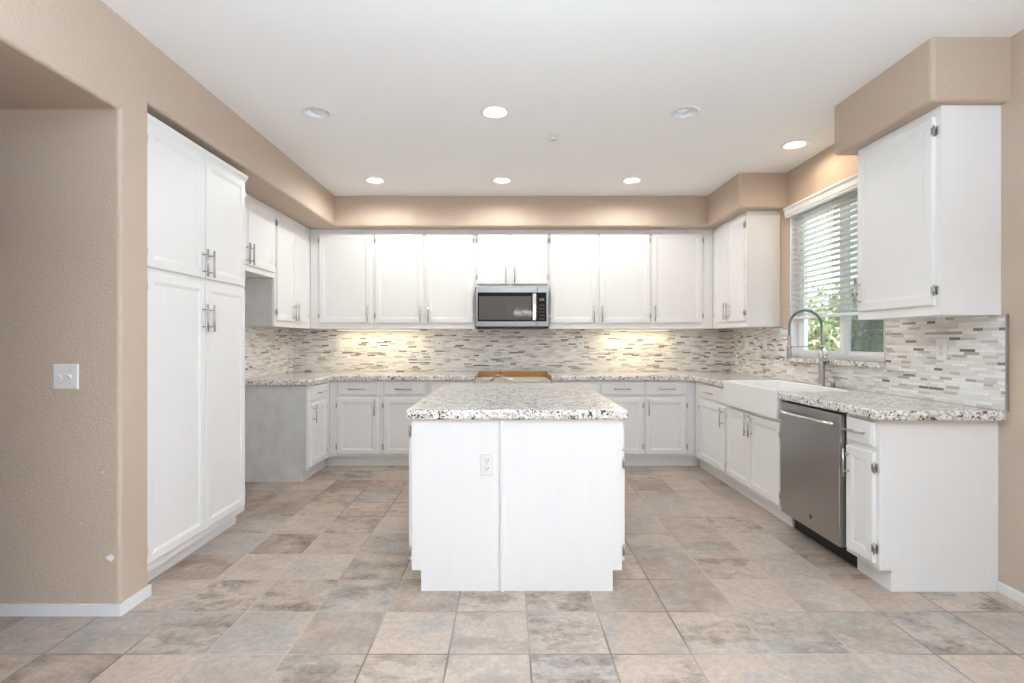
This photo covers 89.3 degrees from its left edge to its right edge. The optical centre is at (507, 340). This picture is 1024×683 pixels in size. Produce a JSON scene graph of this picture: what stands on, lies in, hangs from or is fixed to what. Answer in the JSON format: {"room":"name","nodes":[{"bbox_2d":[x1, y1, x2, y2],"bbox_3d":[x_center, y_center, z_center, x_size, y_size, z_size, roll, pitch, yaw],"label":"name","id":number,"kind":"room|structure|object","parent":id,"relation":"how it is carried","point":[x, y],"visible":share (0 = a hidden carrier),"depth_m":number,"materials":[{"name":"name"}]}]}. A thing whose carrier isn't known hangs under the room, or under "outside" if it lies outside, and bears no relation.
{"room":"kitchen","nodes":[
{"label":"kitchen","id":0,"kind":"room"},
{"bbox_2d":[0,0,337,603],"bbox_3d":[-2.083,-0.115,0.625,0.615,2.740,10.250,0,0,0],"label":"wall","id":1,"kind":"structure","parent":0,"point":[79,85],"depth_m":2.37,"materials":[{"name":"beige paint"}]},
{"bbox_2d":[53,364,78,388],"bbox_3d":[-2.022,0.163,2.360,0.115,0.115,0.024,0,0,0],"label":"light switch","id":2,"kind":"object","parent":1,"relation":"attached to","point":[65,376],"visible":1,"depth_m":2.37,"materials":[{"name":"white plastic"}]},
{"bbox_2d":[0,584,151,615],"bbox_3d":[-3.381,1.229,2.461,3.237,0.052,0.202,0,0,0],"label":"baseboard","id":3,"kind":"structure","parent":1,"relation":"attached to","point":[124,607],"depth_m":2.36,"materials":[{"name":"white paint"}]},
{"bbox_2d":[106,554,113,560],"bbox_3d":[-1.821,0.992,2.372,0.038,0.034,0.002,0,0,0],"label":"chip","id":4,"kind":"object","parent":1,"relation":"attached to","point":[110,557],"visible":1,"depth_m":2.37,"materials":[{"name":"white"}]},
{"bbox_2d":[245,194,275,277],"bbox_3d":[-2.206,-0.867,4.089,0.365,0.613,1.036,0,0,0],"label":"upper cabinet","id":5,"kind":"object","parent":1,"relation":"attached to","point":[260,221],"visible":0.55,"depth_m":4.32,"materials":[{"name":"paint"}]},
{"bbox_2d":[244,209,309,328],"bbox_3d":[-2.206,-0.651,5.025,0.365,1.043,0.836,0,0,0],"label":"upper cabinet","id":6,"kind":"object","parent":1,"relation":"attached to","point":[282,301],"visible":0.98,"depth_m":4.82,"materials":[{"name":"laminate"}]},
{"bbox_2d":[0,466,1023,682],"bbox_3d":[-1.173,1.305,0.625,7.655,0.100,10.650,0,0,0],"label":"floor","id":7,"kind":"structure","parent":0,"point":[314,581],"depth_m":2.36,"materials":[{"name":"tile"}]},
{"bbox_2d":[147,113,247,582],"bbox_3d":[-2.074,0.060,3.066,0.631,2.389,1.015,0,0,0],"label":"pantry cabinet","id":8,"kind":"object","parent":7,"relation":"on","point":[196,275],"visible":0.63,"depth_m":2.95,"materials":[{"name":"paint"}]},
{"bbox_2d":[245,381,329,481],"bbox_3d":[-2.053,0.824,4.904,0.673,0.862,0.601,0,0,0],"label":"base cabinet","id":9,"kind":"object","parent":7,"relation":"on","point":[287,428],"visible":0.99,"depth_m":4.60,"materials":[{"name":"laminate"}]},
{"bbox_2d":[326,381,427,465],"bbox_3d":[-1.317,0.824,5.421,1.031,0.862,0.656,0,0,0],"label":"base cabinet","id":10,"kind":"object","parent":7,"relation":"on","point":[369,425],"visible":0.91,"depth_m":5.14,"materials":[{"name":"paint"}]},
{"bbox_2d":[245,372,477,385],"bbox_3d":[-1.353,0.368,5.147,2.053,0.050,1.184,0,0,0],"label":"countertop","id":11,"kind":"structure","parent":10,"relation":"on","point":[292,378],"depth_m":5.11,"materials":[{"name":"stone"}]},
{"bbox_2d":[428,381,474,394],"bbox_3d":[-0.564,0.824,5.421,0.471,0.862,0.656,0,0,0],"label":"base cabinet","id":12,"kind":"object","parent":7,"relation":"on","point":[432,385],"visible":0.04,"depth_m":5.14,"materials":[{"name":"paint"}]},
{"bbox_2d":[406,383,627,591],"bbox_3d":[0.044,0.799,3.386,1.169,0.912,1.628,0,0,0],"label":"kitchen island","id":13,"kind":"object","parent":7,"relation":"on","point":[550,516],"visible":1,"depth_m":2.60,"materials":[{"name":"paint"}]},
{"bbox_2d":[480,452,493,475],"bbox_3d":[-0.104,0.617,2.595,0.072,0.116,0.009,0,0,0],"label":"power outlet","id":14,"kind":"object","parent":13,"relation":"attached to","point":[486,458],"visible":1,"depth_m":2.59,"materials":[{"name":"white plastic"}]},
{"bbox_2d":[484,457,489,462],"bbox_3d":[-0.104,0.597,2.593,0.033,0.029,0.002,0,0,0],"label":"receptacle","id":15,"kind":"object","parent":14,"relation":"attached to","point":[486,459],"depth_m":2.59,"materials":[{"name":"grey plastic"}]},
{"bbox_2d":[484,465,489,470],"bbox_3d":[-0.104,0.637,2.593,0.033,0.029,0.002,0,0,0],"label":"receptacle","id":16,"kind":"object","parent":14,"relation":"attached to","point":[486,467],"depth_m":2.59,"materials":[{"name":"grey plastic"}]},
{"bbox_2d":[406,383,627,419],"bbox_3d":[0.045,0.368,3.386,1.116,0.050,1.628,0,0,0],"label":"island countertop","id":17,"kind":"structure","parent":13,"relation":"on","point":[451,401],"depth_m":2.84,"materials":[{"name":"stone"}]},
{"bbox_2d":[552,381,597,392],"bbox_3d":[0.662,0.824,5.421,0.459,0.862,0.656,0,0,0],"label":"base cabinet","id":18,"kind":"object","parent":7,"relation":"on","point":[593,385],"visible":0.02,"depth_m":5.14,"materials":[{"name":"paint"}]},
{"bbox_2d":[598,381,698,465],"bbox_3d":[1.406,0.824,5.421,1.024,0.862,0.656,0,0,0],"label":"base cabinet","id":19,"kind":"object","parent":7,"relation":"on","point":[659,426],"visible":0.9,"depth_m":5.14,"materials":[{"name":"paint"}]},
{"bbox_2d":[548,372,1005,420],"bbox_3d":[1.438,0.368,4.141,2.013,0.050,3.197,0,0,0],"label":"countertop","id":20,"kind":"structure","parent":19,"relation":"on","point":[876,406],"depth_m":3.06,"materials":[{"name":"stone"}]},
{"bbox_2d":[723,380,847,418],"bbox_3d":[2.059,0.428,3.935,0.494,0.197,0.866,0,0,0],"label":"farmhouse sink","id":21,"kind":"object","parent":20,"relation":"in","point":[756,396],"visible":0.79,"depth_m":3.90,"materials":[{"name":"white ceramic"}]},
{"bbox_2d":[786,309,828,385],"bbox_3d":[2.260,0.050,3.908,0.292,0.586,0.099,0,0,0],"label":"kitchen faucet","id":22,"kind":"object","parent":20,"relation":"on","point":[822,358],"visible":1,"depth_m":3.92,"materials":[{"name":"silver metal"}]},
{"bbox_2d":[826,380,834,387],"bbox_3d":[2.368,0.314,3.800,0.062,0.058,0.032,0,0,0],"label":"soap dispenser","id":23,"kind":"object","parent":20,"relation":"on","point":[832,382],"visible":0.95,"depth_m":3.79,"materials":[{"name":"silver metal"}]},
{"bbox_2d":[695,381,734,488],"bbox_3d":[2.129,0.824,4.795,0.651,0.862,0.818,0,0,0],"label":"base cabinet","id":24,"kind":"object","parent":7,"relation":"on","point":[710,410],"visible":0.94,"depth_m":4.71,"materials":[{"name":"paint"}]},
{"bbox_2d":[726,405,794,526],"bbox_3d":[2.129,0.891,3.937,0.651,0.727,0.891,0,0,0],"label":"base cabinet","id":25,"kind":"object","parent":7,"relation":"on","point":[753,439],"visible":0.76,"depth_m":3.85,"materials":[{"name":"paint"}]},
{"bbox_2d":[780,401,856,567],"bbox_3d":[2.097,0.826,3.167,0.646,0.858,0.625,0,0,0],"label":"dishwasher","id":26,"kind":"object","parent":7,"relation":"on","point":[813,485],"visible":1,"depth_m":3.08,"materials":[{"name":"silver metal"}]},
{"bbox_2d":[842,414,997,591],"bbox_3d":[2.129,0.824,2.719,0.651,0.862,0.251,0,0,0],"label":"base cabinet","id":27,"kind":"object","parent":7,"relation":"on","point":[922,496],"visible":0.98,"depth_m":2.59,"materials":[{"name":"paint"}]},
{"bbox_2d":[475,371,551,382],"bbox_3d":[0.052,0.789,5.360,0.749,0.921,0.600,0,0,0],"label":"cardboard box","id":28,"kind":"object","parent":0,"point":[482,376],"visible":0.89,"depth_m":5.54,"materials":[{"name":"beige cardboard"}]},
{"bbox_2d":[101,0,1023,195],"bbox_3d":[-1.173,-1.565,0.625,7.655,0.160,10.650,0,0,0],"label":"ceiling","id":29,"kind":"structure","parent":0,"point":[405,85],"depth_m":2.93,"materials":[{"name":"white paint"}]},
{"bbox_2d":[301,105,332,118],"bbox_3d":[-1.239,-1.529,3.360,0.193,0.100,0.193,0,0,0],"label":"recessed light","id":30,"kind":"object","parent":29,"relation":"in","point":[318,112],"visible":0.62,"depth_m":3.40,"materials":[{"name":"white glass"}]},
{"bbox_2d":[364,177,385,183],"bbox_3d":[-1.230,-1.493,4.790,0.193,0.028,0.193,0,0,0],"label":"recessed light","id":31,"kind":"object","parent":29,"relation":"in","point":[374,180],"visible":0.96,"depth_m":4.82,"materials":[{"name":"white plastic"}]},
{"bbox_2d":[480,105,509,118],"bbox_3d":[-0.084,-1.493,3.360,0.193,0.028,0.193,0,0,0],"label":"recessed light","id":32,"kind":"object","parent":29,"relation":"in","point":[494,111],"visible":0.96,"depth_m":3.38,"materials":[{"name":"white glass"}]},
{"bbox_2d":[492,177,511,183],"bbox_3d":[-0.055,-1.493,4.790,0.193,0.028,0.193,0,0,0],"label":"recessed light","id":33,"kind":"object","parent":29,"relation":"in","point":[499,180],"visible":0.93,"depth_m":4.82,"materials":[{"name":"white glass"}]},
{"bbox_2d":[549,134,558,140],"bbox_3d":[0.333,-1.472,3.750,0.072,0.026,0.072,0,0,0],"label":"sprinkler","id":34,"kind":"object","parent":29,"relation":"attached to","point":[554,137],"visible":1,"depth_m":3.74,"materials":[{"name":"white plastic"}]},
{"bbox_2d":[621,177,642,183],"bbox_3d":[1.147,-1.493,4.790,0.193,0.028,0.193,0,0,0],"label":"recessed light","id":35,"kind":"object","parent":29,"relation":"in","point":[632,180],"visible":0.96,"depth_m":4.82,"materials":[{"name":"white glass"}]},
{"bbox_2d":[335,37,1010,228],"bbox_3d":[0.340,-1.330,4.140,4.230,0.310,3.220,0,0,0],"label":"soffit","id":36,"kind":"object","parent":29,"relation":"attached to","point":[351,212],"depth_m":4.63,"materials":[{"name":"beige paint"}]},
{"bbox_2d":[669,105,700,118],"bbox_3d":[1.148,-1.529,3.360,0.193,0.100,0.193,0,0,0],"label":"recessed light","id":37,"kind":"object","parent":29,"relation":"in","point":[688,111],"visible":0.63,"depth_m":3.40,"materials":[{"name":"white plastic"}]},
{"bbox_2d":[780,140,808,149],"bbox_3d":[2.170,-1.493,3.920,0.193,0.028,0.193,0,0,0],"label":"recessed light","id":38,"kind":"object","parent":29,"relation":"in","point":[796,144],"visible":0.93,"depth_m":3.94,"materials":[{"name":"white plastic"}]},
{"bbox_2d":[732,29,1023,592],"bbox_3d":[2.530,-0.115,0.625,0.150,2.740,10.250,0,0,0],"label":"wall","id":39,"kind":"structure","parent":0,"point":[824,169],"depth_m":2.53,"materials":[{"name":"beige paint"}]},
{"bbox_2d":[713,211,779,328],"bbox_3d":[2.276,-0.651,5.059,0.356,1.043,0.767,0,0,0],"label":"upper cabinet","id":40,"kind":"object","parent":39,"relation":"attached to","point":[746,248],"visible":1,"depth_m":4.68,"materials":[{"name":"paint"}]},
{"bbox_2d":[783,357,884,367],"bbox_3d":[2.465,0.159,3.945,0.120,0.037,1.170,0,0,0],"label":"window sill","id":41,"kind":"structure","parent":39,"relation":"attached to","point":[857,363],"depth_m":3.72,"materials":[{"name":"stone"}]},
{"bbox_2d":[790,189,883,361],"bbox_3d":[2.522,-0.497,3.945,0.131,1.275,1.130,0,0,0],"label":"window","id":42,"kind":"structure","parent":39,"relation":"in","point":[799,328],"depth_m":4.29,"materials":[{"name":"white plastic"}]},
{"bbox_2d":[783,173,857,319],"bbox_3d":[2.461,-0.671,3.945,0.111,0.972,1.170,0,0,0],"label":"window blind","id":43,"kind":"object","parent":42,"relation":"attached to","point":[850,184],"visible":0.68,"depth_m":4.02,"materials":[{"name":"white plastic"}]},
{"bbox_2d":[729,314,1008,410],"bbox_3d":[2.448,0.105,4.138,0.012,0.474,3.203,0,0,0],"label":"tile backsplash","id":44,"kind":"structure","parent":39,"relation":"attached to","point":[975,372],"depth_m":3.06,"materials":[{"name":"tile"}]},
{"bbox_2d":[745,338,748,348],"bbox_3d":[2.442,0.027,5.299,0.008,0.116,0.072,0,0,0],"label":"power outlet","id":45,"kind":"object","parent":44,"relation":"attached to","point":[746,339],"visible":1,"depth_m":5.29,"materials":[{"name":"white plastic"}]},
{"bbox_2d":[763,338,766,349],"bbox_3d":[2.442,0.027,4.928,0.008,0.116,0.072,0,0,0],"label":"light switch","id":46,"kind":"object","parent":44,"relation":"attached to","point":[764,339],"visible":1,"depth_m":4.92,"materials":[{"name":"white plastic"}]},
{"bbox_2d":[936,340,947,359],"bbox_3d":[2.441,0.050,2.918,0.009,0.116,0.072,0,0,0],"label":"power outlet","id":47,"kind":"object","parent":44,"relation":"attached to","point":[941,345],"visible":1,"depth_m":2.91,"materials":[{"name":"white plastic"}]},
{"bbox_2d":[938,344,943,348],"bbox_3d":[2.439,0.029,2.918,0.002,0.029,0.033,0,0,0],"label":"receptacle","id":48,"kind":"object","parent":47,"relation":"attached to","point":[940,346],"depth_m":2.92,"materials":[{"name":"grey plastic"}]},
{"bbox_2d":[938,351,943,355],"bbox_3d":[2.439,0.070,2.918,0.002,0.029,0.033,0,0,0],"label":"receptacle","id":49,"kind":"object","parent":47,"relation":"attached to","point":[940,353],"depth_m":2.92,"materials":[{"name":"grey plastic"}]},
{"bbox_2d":[854,105,1000,319],"bbox_3d":[2.276,-0.651,2.883,0.356,1.043,0.612,0,0,0],"label":"upper cabinet","id":50,"kind":"object","parent":39,"relation":"attached to","point":[929,189],"visible":1,"depth_m":2.61,"materials":[{"name":"paint"}]},
{"bbox_2d":[997,581,1023,605],"bbox_3d":[2.449,1.228,1.004,0.013,0.055,3.168,0,0,0],"label":"baseboard","id":51,"kind":"structure","parent":39,"relation":"attached to","point":[1015,595],"depth_m":2.52,"materials":[{"name":"white paint"}]},
{"bbox_3d":[-2.465,-0.115,4.231,0.150,2.740,3.338,0,0,0],"label":"wall","id":52,"kind":"structure","parent":0,"visible":0},
{"bbox_2d":[245,327,292,378],"bbox_3d":[-2.385,0.107,5.147,0.008,0.472,1.185,0,0,0],"label":"tile backsplash","id":53,"kind":"structure","parent":52,"relation":"attached to","point":[268,351],"depth_m":5.13,"materials":[{"name":"tile"}]},
{"bbox_3d":[0.033,-0.115,5.825,5.145,2.740,0.150,0,0,0],"label":"wall","id":54,"kind":"structure","parent":0,"visible":0},
{"bbox_2d":[310,229,372,328],"bbox_3d":[-1.746,-0.651,5.569,0.661,1.043,0.361,0,0,0],"label":"upper cabinet","id":55,"kind":"object","parent":54,"relation":"attached to","point":[341,260],"visible":0.99,"depth_m":5.43,"materials":[{"name":"paint"}]},
{"bbox_2d":[373,229,476,328],"bbox_3d":[-0.880,-0.651,5.569,1.068,1.043,0.361,0,0,0],"label":"upper cabinet","id":56,"kind":"object","parent":54,"relation":"attached to","point":[423,278],"visible":1,"depth_m":5.43,"materials":[{"name":"paint"}]},
{"bbox_2d":[336,329,420,330],"bbox_3d":[-1.400,-0.121,5.600,0.900,0.016,0.060,0,0,0],"label":"light","id":57,"kind":"object","parent":56,"relation":"attached to","point":[336,329],"visible":1,"depth_m":5.57,"materials":[{"name":"white plastic"}]},
{"bbox_2d":[338,330,418,330],"bbox_3d":[-1.400,-0.114,5.600,0.860,0.002,0.040,0,0,0],"label":"diffuser","id":58,"kind":"object","parent":57,"relation":"attached to","point":[338,330],"depth_m":5.58,"materials":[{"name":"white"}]},
{"bbox_2d":[293,329,728,371],"bbox_3d":[0.033,0.107,5.745,4.845,0.472,0.008,0,0,0],"label":"tile backsplash","id":59,"kind":"structure","parent":54,"relation":"attached to","point":[314,350],"depth_m":5.74,"materials":[{"name":"tile"}]},
{"bbox_2d":[336,338,341,348],"bbox_3d":[-1.873,0.027,5.737,0.072,0.116,0.008,0,0,0],"label":"light switch","id":60,"kind":"object","parent":59,"relation":"attached to","point":[338,340],"visible":1,"depth_m":5.74,"materials":[{"name":"white plastic"}]},
{"bbox_2d":[436,338,441,348],"bbox_3d":[-0.765,0.027,5.736,0.072,0.116,0.010,0,0,0],"label":"power outlet","id":61,"kind":"object","parent":59,"relation":"attached to","point":[438,340],"visible":1,"depth_m":5.74,"materials":[{"name":"white plastic"}]},
{"bbox_2d":[577,338,583,348],"bbox_3d":[0.803,0.027,5.736,0.072,0.116,0.010,0,0,0],"label":"power outlet","id":62,"kind":"object","parent":59,"relation":"attached to","point":[580,341],"visible":1,"depth_m":5.74,"materials":[{"name":"white plastic"}]},
{"bbox_2d":[475,229,548,287],"bbox_3d":[0.043,-0.869,5.569,0.774,0.608,0.361,0,0,0],"label":"upper cabinet","id":63,"kind":"object","parent":54,"relation":"attached to","point":[503,257],"visible":1,"depth_m":5.43,"materials":[{"name":"paint"}]},
{"bbox_2d":[476,287,548,328],"bbox_3d":[0.042,-0.345,5.529,0.756,0.425,0.421,0,0,0],"label":"microwave oven","id":64,"kind":"object","parent":63,"relation":"attached to","point":[496,307],"visible":1,"depth_m":5.35,"materials":[{"name":"silver metal"}]},
{"bbox_2d":[547,229,650,328],"bbox_3d":[0.967,-0.651,5.569,1.075,1.043,0.361,0,0,0],"label":"upper cabinet","id":65,"kind":"object","parent":54,"relation":"attached to","point":[599,278],"visible":0.94,"depth_m":5.43,"materials":[{"name":"paint"}]},
{"bbox_2d":[602,329,670,330],"bbox_3d":[1.385,-0.121,5.600,0.730,0.016,0.060,0,0,0],"label":"light","id":66,"kind":"object","parent":65,"relation":"attached to","point":[602,329],"visible":1,"depth_m":5.57,"materials":[{"name":"white plastic"}]},
{"bbox_2d":[604,330,668,330],"bbox_3d":[1.385,-0.114,5.600,0.690,0.002,0.040,0,0,0],"label":"diffuser","id":67,"kind":"object","parent":66,"relation":"attached to","point":[604,330],"depth_m":5.58,"materials":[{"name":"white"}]},
{"bbox_2d":[650,229,712,328],"bbox_3d":[1.825,-0.651,5.569,0.654,1.043,0.361,0,0,0],"label":"upper cabinet","id":68,"kind":"object","parent":54,"relation":"attached to","point":[681,260],"visible":0.98,"depth_m":5.43,"materials":[{"name":"paint"}]},
{"label":"outside","id":69,"kind":"structure","parent":0,"visible":0},
{"bbox_3d":[8.303,1.505,7.000,11.395,0.100,18.000,0,0,0],"label":"garden","id":70,"kind":"object","parent":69,"visible":0},
{"bbox_2d":[808,321,839,349],"bbox_3d":[6.300,0.480,7.000,0.200,1.950,16.000,0,0,0],"label":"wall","id":71,"kind":"structure","parent":70,"relation":"on","point":[838,328],"depth_m":9.96,"materials":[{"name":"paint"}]},
{"bbox_2d":[808,282,859,350],"bbox_3d":[5.182,0.233,8.279,1.752,2.450,1.938,0,0,0],"label":"shrub","id":72,"kind":"object","parent":70,"relation":"on","point":[828,323],"visible":0.11,"depth_m":7.98,"materials":[{"name":"green plant"}]},
{"bbox_2d":[831,282,869,350],"bbox_3d":[5.012,0.013,6.287,1.689,2.888,1.987,0,0,0],"label":"shrub","id":73,"kind":"object","parent":70,"relation":"on","point":[854,319],"visible":0.02,"depth_m":6.79,"materials":[{"name":"green plant"}]},
{"bbox_2d":[851,320,883,351],"bbox_3d":[3.908,0.494,4.897,1.219,2.236,1.681,0,0,3],"label":"hedge","id":74,"kind":"object","parent":70,"relation":"on","point":[874,329],"visible":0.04,"depth_m":5.00,"materials":[{"name":"green plant"}]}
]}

